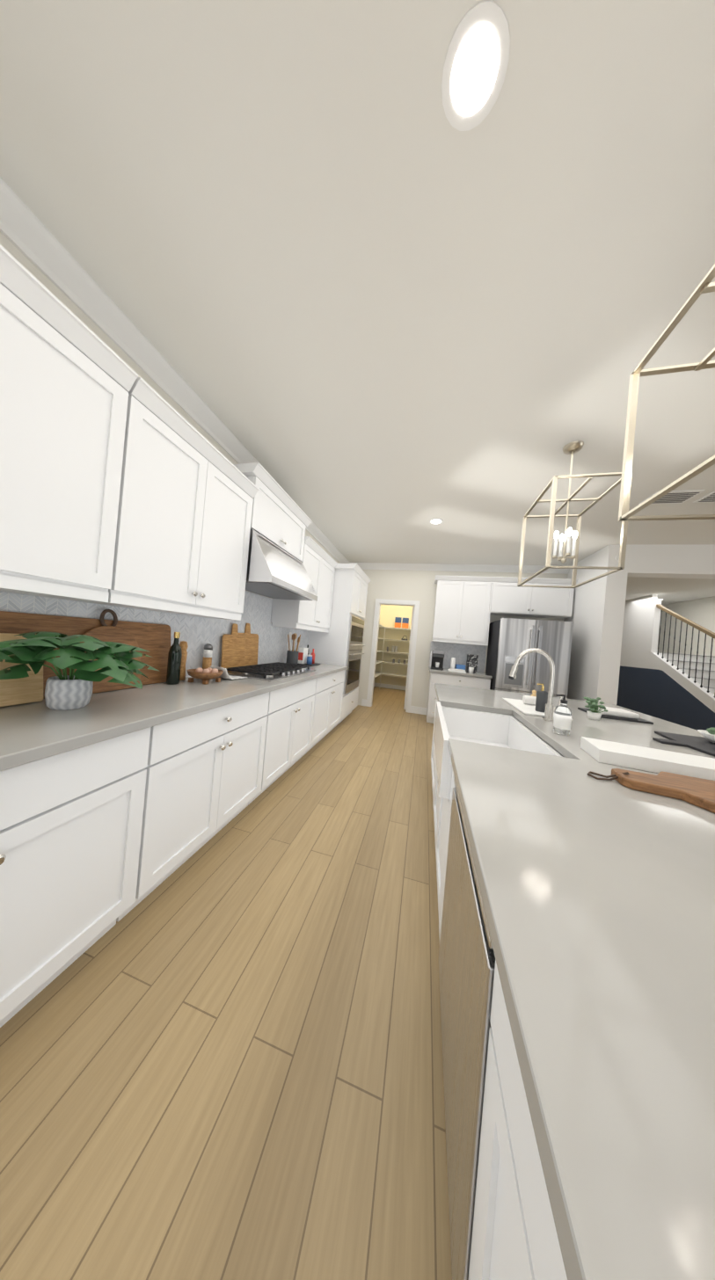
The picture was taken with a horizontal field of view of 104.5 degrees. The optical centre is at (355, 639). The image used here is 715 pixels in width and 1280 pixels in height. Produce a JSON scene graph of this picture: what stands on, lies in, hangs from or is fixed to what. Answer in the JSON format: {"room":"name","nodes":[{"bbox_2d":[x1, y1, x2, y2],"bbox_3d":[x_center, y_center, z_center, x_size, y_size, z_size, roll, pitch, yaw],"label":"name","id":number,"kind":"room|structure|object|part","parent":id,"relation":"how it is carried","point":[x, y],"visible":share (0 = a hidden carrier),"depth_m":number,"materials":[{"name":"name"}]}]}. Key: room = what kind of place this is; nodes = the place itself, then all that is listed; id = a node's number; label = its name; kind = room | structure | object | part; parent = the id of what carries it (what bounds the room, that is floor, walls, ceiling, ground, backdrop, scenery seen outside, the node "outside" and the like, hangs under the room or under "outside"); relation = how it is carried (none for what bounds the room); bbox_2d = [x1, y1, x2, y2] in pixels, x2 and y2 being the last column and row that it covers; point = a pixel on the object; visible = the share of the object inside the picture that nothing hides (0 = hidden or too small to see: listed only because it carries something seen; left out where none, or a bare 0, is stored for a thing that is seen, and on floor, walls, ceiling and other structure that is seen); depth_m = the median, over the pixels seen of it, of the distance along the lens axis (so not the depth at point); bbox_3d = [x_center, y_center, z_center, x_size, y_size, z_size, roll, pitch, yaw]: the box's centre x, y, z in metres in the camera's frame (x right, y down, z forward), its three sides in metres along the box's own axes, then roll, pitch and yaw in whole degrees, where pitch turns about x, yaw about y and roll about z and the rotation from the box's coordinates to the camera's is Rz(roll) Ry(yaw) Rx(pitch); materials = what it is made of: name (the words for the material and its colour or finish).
{"room":"kitchen","nodes":[
{"label":"kitchen","id":0,"kind":"room"},
{"bbox_2d":[0,231,340,623],"bbox_3d":[-1.571,-0.261,1.010,0.150,2.860,10.050,5,0,14],"label":"crown molding","id":1,"kind":"structure","parent":0,"point":[7,244],"depth_m":1.41,"materials":[{"name":"white paint"}]},
{"bbox_2d":[0,247,151,599],"bbox_3d":[-1.324,-0.719,0.839,0.330,0.975,1.054,5,0,14],"label":"upper cabinet","id":2,"kind":"object","parent":1,"relation":"attached to","point":[123,483],"depth_m":1.05,"materials":[{"name":"white wood"}]},
{"bbox_2d":[91,392,256,617],"bbox_3d":[-1.109,-0.698,1.702,0.330,0.975,0.984,5,0,14],"label":"upper cabinet","id":3,"kind":"object","parent":1,"relation":"attached to","point":[197,509],"depth_m":1.61,"materials":[{"name":"white wood"}]},
{"bbox_2d":[235,462,309,562],"bbox_3d":[-0.838,-1.105,2.637,0.330,0.480,0.920,5,0,14],"label":"upper cabinet","id":4,"kind":"object","parent":1,"relation":"attached to","point":[277,518],"depth_m":2.47,"materials":[{"name":"white wood"}]},
{"bbox_2d":[245,529,317,601],"bbox_3d":[-0.773,-0.646,2.609,0.545,0.414,0.910,5,0,14],"label":"range hood","id":5,"kind":"object","parent":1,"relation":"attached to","point":[274,570],"visible":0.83,"depth_m":2.35,"materials":[{"name":"silver metal"}]},
{"bbox_2d":[270,536,337,631],"bbox_3d":[-0.633,-0.650,3.605,0.330,0.975,1.060,5,0,14],"label":"upper cabinet","id":6,"kind":"object","parent":1,"relation":"attached to","point":[319,568],"depth_m":3.41,"materials":[{"name":"white wood"}]},
{"bbox_2d":[0,686,451,1279],"bbox_3d":[3.714,1.666,2.451,10.600,0.060,15.500,5,0,14],"label":"floor","id":7,"kind":"structure","parent":0,"point":[221,1054],"depth_m":0.84,"materials":[{"name":"brown wood"}]},
{"bbox_2d":[0,722,172,1027],"bbox_3d":[-1.311,0.757,0.799,0.620,0.875,1.054,5,0,14],"label":"base cabinet","id":8,"kind":"object","parent":7,"relation":"on","point":[81,831],"depth_m":0.94,"materials":[{"name":"white wood"}]},
{"bbox_2d":[0,662,348,771],"bbox_3d":[-1.019,0.327,1.746,0.652,0.040,4.815,5,0,14],"label":"countertop","id":9,"kind":"structure","parent":8,"relation":"on","point":[31,732],"depth_m":1.14,"materials":[{"name":"grey stone"}]},
{"bbox_2d":[0,632,43,706],"bbox_3d":[-1.431,0.121,1.032,0.079,0.292,0.380,5,0,14],"label":"block","id":10,"kind":"object","parent":9,"relation":"on","point":[21,690],"visible":0.5,"depth_m":1.14,"materials":[{"name":"brown wood"}]},
{"bbox_2d":[0,631,158,710],"bbox_3d":[-1.131,0.137,1.138,0.498,0.312,0.592,5,0,14],"label":"plant","id":11,"kind":"object","parent":9,"relation":"on","point":[115,661],"visible":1,"depth_m":1.08,"materials":[{"name":"green plant"}]},
{"bbox_3d":[-1.210,0.224,1.170,0.140,0.125,0.140,5,0,14],"label":"pot","id":12,"kind":"part","parent":11,"relation":"part of","materials":[{"name":"ceramic"}]},
{"bbox_2d":[0,610,170,698],"bbox_3d":[-1.373,0.083,1.431,0.061,0.379,0.920,5,0,14],"label":"board","id":13,"kind":"object","parent":9,"relation":"on","point":[154,639],"visible":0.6,"depth_m":1.45,"materials":[{"name":"brown wood"}]},
{"bbox_2d":[72,609,140,693],"bbox_3d":[-1.328,0.057,1.493,0.078,0.438,0.320,5,0,14],"label":"cutting board","id":14,"kind":"object","parent":9,"relation":"on","point":[104,632],"visible":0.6,"depth_m":1.49,"materials":[{"name":"brown wood"}]},
{"bbox_2d":[166,632,181,684],"bbox_3d":[-1.181,0.122,1.805,0.074,0.338,0.074,5,0,14],"label":"oil bottle","id":15,"kind":"object","parent":9,"relation":"on","point":[173,665],"visible":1,"depth_m":1.78,"materials":[{"name":"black glass"}]},
{"bbox_2d":[179,640,188,680],"bbox_3d":[-1.232,0.150,1.961,0.060,0.275,0.060,5,0,14],"label":"pepper mill","id":16,"kind":"object","parent":9,"relation":"on","point":[183,644],"visible":0.75,"depth_m":1.95,"materials":[{"name":"brown wood"}]},
{"bbox_2d":[186,667,223,684],"bbox_3d":[-1.065,0.253,1.958,0.230,0.099,0.230,5,0,14],"label":"egg bowl","id":17,"kind":"object","parent":9,"relation":"on","point":[205,674],"visible":0.98,"depth_m":1.90,"materials":[{"name":"brown wood"}]},
{"bbox_2d":[202,643,212,669],"bbox_3d":[-1.172,0.165,2.183,0.064,0.257,0.064,5,0,14],"label":"salt mill","id":18,"kind":"object","parent":9,"relation":"on","point":[207,654],"visible":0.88,"depth_m":2.16,"materials":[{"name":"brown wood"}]},
{"bbox_2d":[210,665,247,679],"bbox_3d":[-0.997,0.256,2.158,0.210,0.095,0.204,5,0,14],"label":"tea towel","id":19,"kind":"object","parent":9,"relation":"on","point":[224,675],"visible":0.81,"depth_m":2.10,"materials":[{"name":"white fabric"}]},
{"bbox_2d":[220,623,258,672],"bbox_3d":[-1.077,0.072,2.615,0.054,0.460,0.540,5,0,14],"label":"boards","id":20,"kind":"object","parent":9,"relation":"on","point":[239,649],"visible":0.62,"depth_m":2.56,"materials":[{"name":"brown wood"}]},
{"bbox_2d":[225,661,315,681],"bbox_3d":[-0.796,0.301,2.725,0.475,0.054,0.940,5,0,14],"label":"cooktop","id":21,"kind":"object","parent":9,"relation":"in","point":[269,672],"visible":0.98,"depth_m":2.50,"materials":[{"name":"black metal"}]},
{"bbox_2d":[285,632,300,664],"bbox_3d":[-0.775,0.124,3.415,0.159,0.415,0.158,5,0,14],"label":"utensil crock","id":22,"kind":"object","parent":9,"relation":"on","point":[292,656],"visible":0.88,"depth_m":3.37,"materials":[{"name":"grey ceramic"}]},
{"bbox_2d":[297,644,319,666],"bbox_3d":[-0.643,0.212,3.761,0.240,0.263,0.320,5,0,14],"label":"tray","id":23,"kind":"object","parent":9,"relation":"on","point":[305,658],"visible":0.98,"depth_m":3.67,"materials":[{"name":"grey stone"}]},
{"bbox_2d":[158,690,277,885],"bbox_3d":[-1.088,0.780,1.691,0.620,0.875,1.044,5,0,14],"label":"base cabinet","id":24,"kind":"object","parent":7,"relation":"on","point":[220,759],"depth_m":1.55,"materials":[{"name":"white wood"}]},
{"bbox_2d":[267,676,319,787],"bbox_3d":[-0.865,0.802,2.581,0.620,0.875,1.049,5,0,14],"label":"base cabinet","id":25,"kind":"object","parent":7,"relation":"on","point":[295,707],"depth_m":2.50,"materials":[{"name":"white wood"}]},
{"bbox_2d":[316,669,344,743],"bbox_3d":[-0.630,0.825,3.522,0.620,0.875,1.149,5,0,14],"label":"base cabinet","id":26,"kind":"object","parent":7,"relation":"on","point":[332,686],"depth_m":3.46,"materials":[{"name":"white wood"}]},
{"bbox_2d":[308,564,369,720],"bbox_3d":[-0.297,0.095,4.575,0.631,2.395,1.000,5,0,14],"label":"tall cabinet","id":27,"kind":"object","parent":7,"relation":"on","point":[342,645],"depth_m":4.10,"materials":[{"name":"white wood"}]},
{"bbox_2d":[374,624,385,689],"bbox_3d":[0.393,0.493,7.019,0.352,1.736,2.195,5,0,14],"label":"shelf","id":28,"kind":"object","parent":7,"relation":"on","point":[377,673],"depth_m":7.65,"materials":[{"name":"white wood"}]},
{"bbox_2d":[381,626,410,677],"bbox_3d":[1.479,0.589,7.670,1.430,1.736,0.401,5,0,14],"label":"shelf","id":29,"kind":"object","parent":7,"relation":"on","point":[402,664],"depth_m":7.62,"materials":[{"name":"white wood"}]},
{"bbox_2d":[386,617,410,663],"bbox_3d":[1.208,0.036,7.700,0.680,1.270,0.150,5,0,14],"label":"goods","id":30,"kind":"object","parent":29,"relation":"on","point":[404,622],"visible":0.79,"depth_m":7.67,"materials":[{"name":"orange"}]},
{"bbox_2d":[430,693,567,1279],"bbox_3d":[1.163,0.973,1.198,1.575,0.876,3.200,5,0,14],"label":"kitchen island","id":31,"kind":"object","parent":7,"relation":"on","point":[502,1226],"depth_m":0.46,"materials":[{"name":"white wood"}]},
{"bbox_2d":[437,764,517,1279],"bbox_3d":[0.308,0.904,0.748,0.088,0.862,0.610,5,0,14],"label":"dishwasher","id":32,"kind":"object","parent":31,"relation":"in","point":[467,962],"depth_m":0.57,"materials":[{"name":"silver metal"}]},
{"bbox_2d":[434,683,714,1279],"bbox_3d":[1.219,0.518,1.195,1.600,0.040,3.260,5,0,14],"label":"island countertop","id":33,"kind":"structure","parent":31,"relation":"on","point":[598,895],"depth_m":0.34,"materials":[{"name":"grey stone"}]},
{"bbox_2d":[432,700,560,785],"bbox_3d":[0.719,0.591,1.555,0.507,0.250,0.858,5,0,14],"label":"sink","id":34,"kind":"object","parent":33,"relation":"in","point":[489,724],"depth_m":1.91,"materials":[{"name":"white ceramic"}]},
{"bbox_2d":[508,647,562,721],"bbox_3d":[1.103,0.273,1.704,0.304,0.431,0.059,5,0,14],"label":"faucet","id":35,"kind":"object","parent":33,"relation":"on","point":[549,709],"visible":0.94,"depth_m":1.68,"materials":[{"name":"silver metal"}]},
{"bbox_2d":[501,698,572,720],"bbox_3d":[1.287,0.500,2.024,0.275,0.012,0.540,5,0,14],"label":"tray","id":36,"kind":"object","parent":33,"relation":"on","point":[520,706],"visible":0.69,"depth_m":1.97,"materials":[{"name":"white ceramic"}]},
{"bbox_2d":[522,690,536,705],"bbox_3d":[1.364,0.449,2.155,0.142,0.101,0.193,5,0,14],"label":"brush","id":37,"kind":"object","parent":36,"relation":"on","point":[531,699],"visible":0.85,"depth_m":2.08,"materials":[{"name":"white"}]},
{"bbox_2d":[535,683,547,712],"bbox_3d":[1.261,0.396,1.884,0.068,0.188,0.063,5,0,14],"label":"soap dispenser","id":38,"kind":"object","parent":36,"relation":"on","point":[541,698],"visible":0.92,"depth_m":1.86,"materials":[{"name":"grey"}]},
{"bbox_2d":[552,694,571,735],"bbox_3d":[1.059,0.384,1.419,0.073,0.199,0.073,5,0,14],"label":"clear soap bottle","id":39,"kind":"object","parent":33,"relation":"on","point":[562,721],"visible":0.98,"depth_m":1.40,"materials":[{"name":"white"}]},
{"bbox_2d":[582,697,608,719],"bbox_3d":[1.581,0.459,1.841,0.130,0.143,0.133,5,0,14],"label":"plant","id":40,"kind":"object","parent":33,"relation":"on","point":[593,713],"visible":1,"depth_m":1.82,"materials":[{"name":"green plant"}]},
{"bbox_2d":[577,706,653,724],"bbox_3d":[1.849,0.529,1.996,0.310,0.050,0.260,5,0,14],"label":"tray","id":41,"kind":"object","parent":33,"relation":"on","point":[617,714],"visible":0.73,"depth_m":1.91,"materials":[{"name":"grey ceramic"}]},
{"bbox_2d":[587,706,639,719],"bbox_3d":[1.845,0.522,1.998,0.220,0.037,0.180,5,0,14],"label":"towel","id":42,"kind":"object","parent":41,"relation":"on","point":[614,712],"depth_m":1.92,"materials":[{"name":"white fabric"}]},
{"bbox_2d":[580,736,714,780],"bbox_3d":[1.432,0.464,0.970,1.000,0.101,0.170,5,0,20],"label":"block","id":43,"kind":"object","parent":33,"relation":"on","point":[639,758],"visible":1,"depth_m":1.04,"materials":[{"name":"white stone"}]},
{"bbox_2d":[587,768,714,813],"bbox_3d":[1.239,0.479,0.772,0.978,0.036,0.220,5,0,19],"label":"cutting board","id":44,"kind":"object","parent":33,"relation":"on","point":[699,792],"visible":0.98,"depth_m":0.85,"materials":[{"name":"brown wood"}]},
{"bbox_2d":[652,727,714,756],"bbox_3d":[1.800,0.502,1.360,0.520,0.091,0.440,5,0,14],"label":"slate board","id":45,"kind":"object","parent":33,"relation":"on","point":[705,744],"visible":1,"depth_m":1.44,"materials":[{"name":"grey stone"}]},
{"bbox_2d":[696,727,714,747],"bbox_3d":[1.902,0.505,1.437,0.170,0.078,0.170,5,0,14],"label":"bowl","id":46,"kind":"object","parent":45,"relation":"on","point":[709,732],"depth_m":1.46,"materials":[{"name":"white ceramic"}]},
{"bbox_2d":[426,574,578,723],"bbox_3d":[2.370,0.238,4.702,2.190,2.570,0.650,5,0,14],"label":"kitchen cabinets","id":47,"kind":"object","parent":7,"relation":"on","point":[466,607],"visible":0.73,"depth_m":4.73,"materials":[{"name":"white wood"}]},
{"bbox_2d":[429,649,444,669],"bbox_3d":[1.431,0.364,4.919,0.230,0.325,0.282,5,0,14],"label":"coffee maker","id":48,"kind":"object","parent":47,"relation":"on","point":[436,659],"visible":0.98,"depth_m":4.88,"materials":[{"name":"black plastic"}]},
{"bbox_2d":[450,657,455,669],"bbox_3d":[1.690,0.438,4.843,0.075,0.222,0.075,5,0,2],"label":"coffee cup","id":49,"kind":"object","parent":47,"relation":"on","point":[453,663],"depth_m":4.81,"materials":[{"name":"white"}]},
{"bbox_2d":[447,668,466,673],"bbox_3d":[1.697,0.529,4.674,0.270,0.043,0.180,5,0,14],"label":"tray","id":50,"kind":"object","parent":47,"relation":"on","point":[457,670],"depth_m":4.61,"materials":[{"name":"white"}]},
{"bbox_2d":[454,663,465,669],"bbox_3d":[1.837,0.507,4.897,0.150,0.110,0.160,5,0,14],"label":"box","id":51,"kind":"object","parent":47,"relation":"on","point":[461,666],"depth_m":4.82,"materials":[{"name":"blue cardboard"}]},
{"bbox_2d":[428,666,492,678],"bbox_3d":[1.774,0.578,4.842,0.975,0.040,0.650,5,0,14],"label":"countertop","id":52,"kind":"structure","parent":47,"relation":"on","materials":[{"name":"stone"}]},
{"bbox_2d":[468,667,473,673],"bbox_3d":[1.923,0.519,4.628,0.079,0.100,0.079,5,0,2],"label":"coffee cup","id":53,"kind":"object","parent":47,"relation":"on","point":[470,669],"depth_m":4.60,"materials":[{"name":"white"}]},
{"bbox_2d":[465,654,478,672],"bbox_3d":[2.032,0.424,4.861,0.170,0.310,0.100,5,0,14],"label":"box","id":54,"kind":"object","parent":47,"relation":"on","point":[471,660],"depth_m":4.81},
{"bbox_2d":[485,618,573,698],"bbox_3d":[2.685,0.630,4.465,0.940,1.820,0.882,5,0,14],"label":"fridge","id":55,"kind":"object","parent":7,"relation":"on","point":[510,640],"visible":0.65,"depth_m":4.11,"materials":[{"name":"grey metal"}]},
{"bbox_2d":[647,598,714,698],"bbox_3d":[6.796,0.532,5.606,1.066,2.751,5.320,5,0,14],"label":"stair railing","id":56,"kind":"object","parent":7,"relation":"on","point":[700,669],"depth_m":5.43,"materials":[{"name":"white"}]},
{"bbox_2d":[0,177,714,730],"bbox_3d":[2.300,-1.498,2.212,6.540,6.000,14.200,5,0,14],"label":"wall","id":57,"kind":"structure","parent":0,"point":[652,684],"depth_m":2.31,"materials":[{"name":"white paint"}]},
{"bbox_2d":[0,0,714,605],"bbox_3d":[3.967,-1.263,2.460,10.600,0.100,15.500,5,0,14],"label":"ceiling","id":58,"kind":"structure","parent":0,"point":[369,301],"depth_m":1.07,"materials":[{"name":"white paint"}]},
{"bbox_2d":[429,518,443,524],"bbox_3d":[0.993,-1.464,3.446,0.168,0.005,0.168,5,0,-31],"label":"recessed light","id":59,"kind":"object","parent":58,"relation":"in","point":[434,521],"depth_m":3.44,"materials":[{"name":"white plastic"}]},
{"bbox_2d":[441,0,509,130],"bbox_3d":[0.319,-1.531,0.749,0.168,0.005,0.168,5,0,-31],"label":"recessed light","id":60,"kind":"object","parent":58,"relation":"in","point":[476,63],"depth_m":0.74,"materials":[{"name":"white plastic"}]},
{"bbox_2d":[516,440,632,588],"bbox_3d":[1.556,-0.930,2.039,0.421,0.979,0.591,5,0,14],"label":"pendant light","id":61,"kind":"object","parent":58,"relation":"hanging from","point":[572,447],"visible":0.98,"depth_m":2.01,"materials":[{"name":"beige metal"}]},
{"bbox_2d":[618,263,714,521],"bbox_3d":[1.245,-0.961,0.798,0.421,0.979,0.591,5,0,14],"label":"pendant light","id":62,"kind":"object","parent":58,"relation":"hanging from","point":[705,286],"visible":1,"depth_m":1.08,"materials":[{"name":"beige metal"}]},
{"bbox_2d":[638,489,706,504],"bbox_3d":[2.884,-1.300,2.546,0.340,0.010,0.220,5,0,14],"label":"air vent","id":63,"kind":"object","parent":58,"relation":"in","point":[673,497],"depth_m":2.52,"materials":[{"name":"white metal"}]},
{"bbox_2d":[692,490,714,502],"bbox_3d":[3.290,-1.265,2.444,0.340,0.010,0.220,5,0,14],"label":"air vent","id":64,"kind":"object","parent":58,"relation":"in","point":[709,498],"depth_m":2.51,"materials":[{"name":"white metal"}]},
{"bbox_2d":[374,604,412,686],"bbox_3d":[1.420,0.021,7.962,1.770,2.860,0.100,5,0,14],"label":"wall","id":65,"kind":"structure","parent":0,"point":[389,614],"depth_m":7.99,"materials":[{"name":"beige paint"}]},
{"bbox_2d":[357,568,567,707],"bbox_3d":[1.616,0.029,5.294,3.970,2.860,0.120,5,0,14],"label":"wall","id":66,"kind":"structure","parent":0,"point":[419,585],"depth_m":5.34,"materials":[{"name":"white paint"}]},
{"bbox_2d":[403,606,414,709],"bbox_3d":[1.094,0.379,5.834,0.134,2.053,0.730,5,0,14],"label":"pantry door","id":67,"kind":"structure","parent":66,"relation":"in","point":[408,660],"depth_m":5.51,"materials":[{"name":"white wood"}]},
{"bbox_2d":[428,641,486,672],"bbox_3d":[1.876,0.329,5.156,0.980,0.495,0.008,5,0,14],"label":"wall tile","id":68,"kind":"structure","parent":66,"relation":"attached to","point":[459,652],"depth_m":5.14,"materials":[{"name":"grey tile"}]},
{"bbox_2d":[563,544,629,705],"bbox_3d":[3.510,0.189,4.250,0.225,2.860,1.220,5,0,14],"label":"wall","id":69,"kind":"structure","parent":0,"point":[596,618],"depth_m":3.79,"materials":[{"name":"white paint"}]},
{"bbox_2d":[626,544,714,579],"bbox_3d":[6.477,-0.808,3.018,5.945,0.370,0.220,5,0,14],"label":"header beam","id":70,"kind":"structure","parent":0,"point":[685,561],"depth_m":3.53,"materials":[{"name":"white paint"}]},
{"bbox_2d":[656,596,714,656],"bbox_3d":[7.421,-1.046,5.046,0.150,6.000,6.200,5,0,14],"label":"wall","id":71,"kind":"structure","parent":0,"point":[700,612],"depth_m":6.29,"materials":[{"name":"white paint"}]}
]}

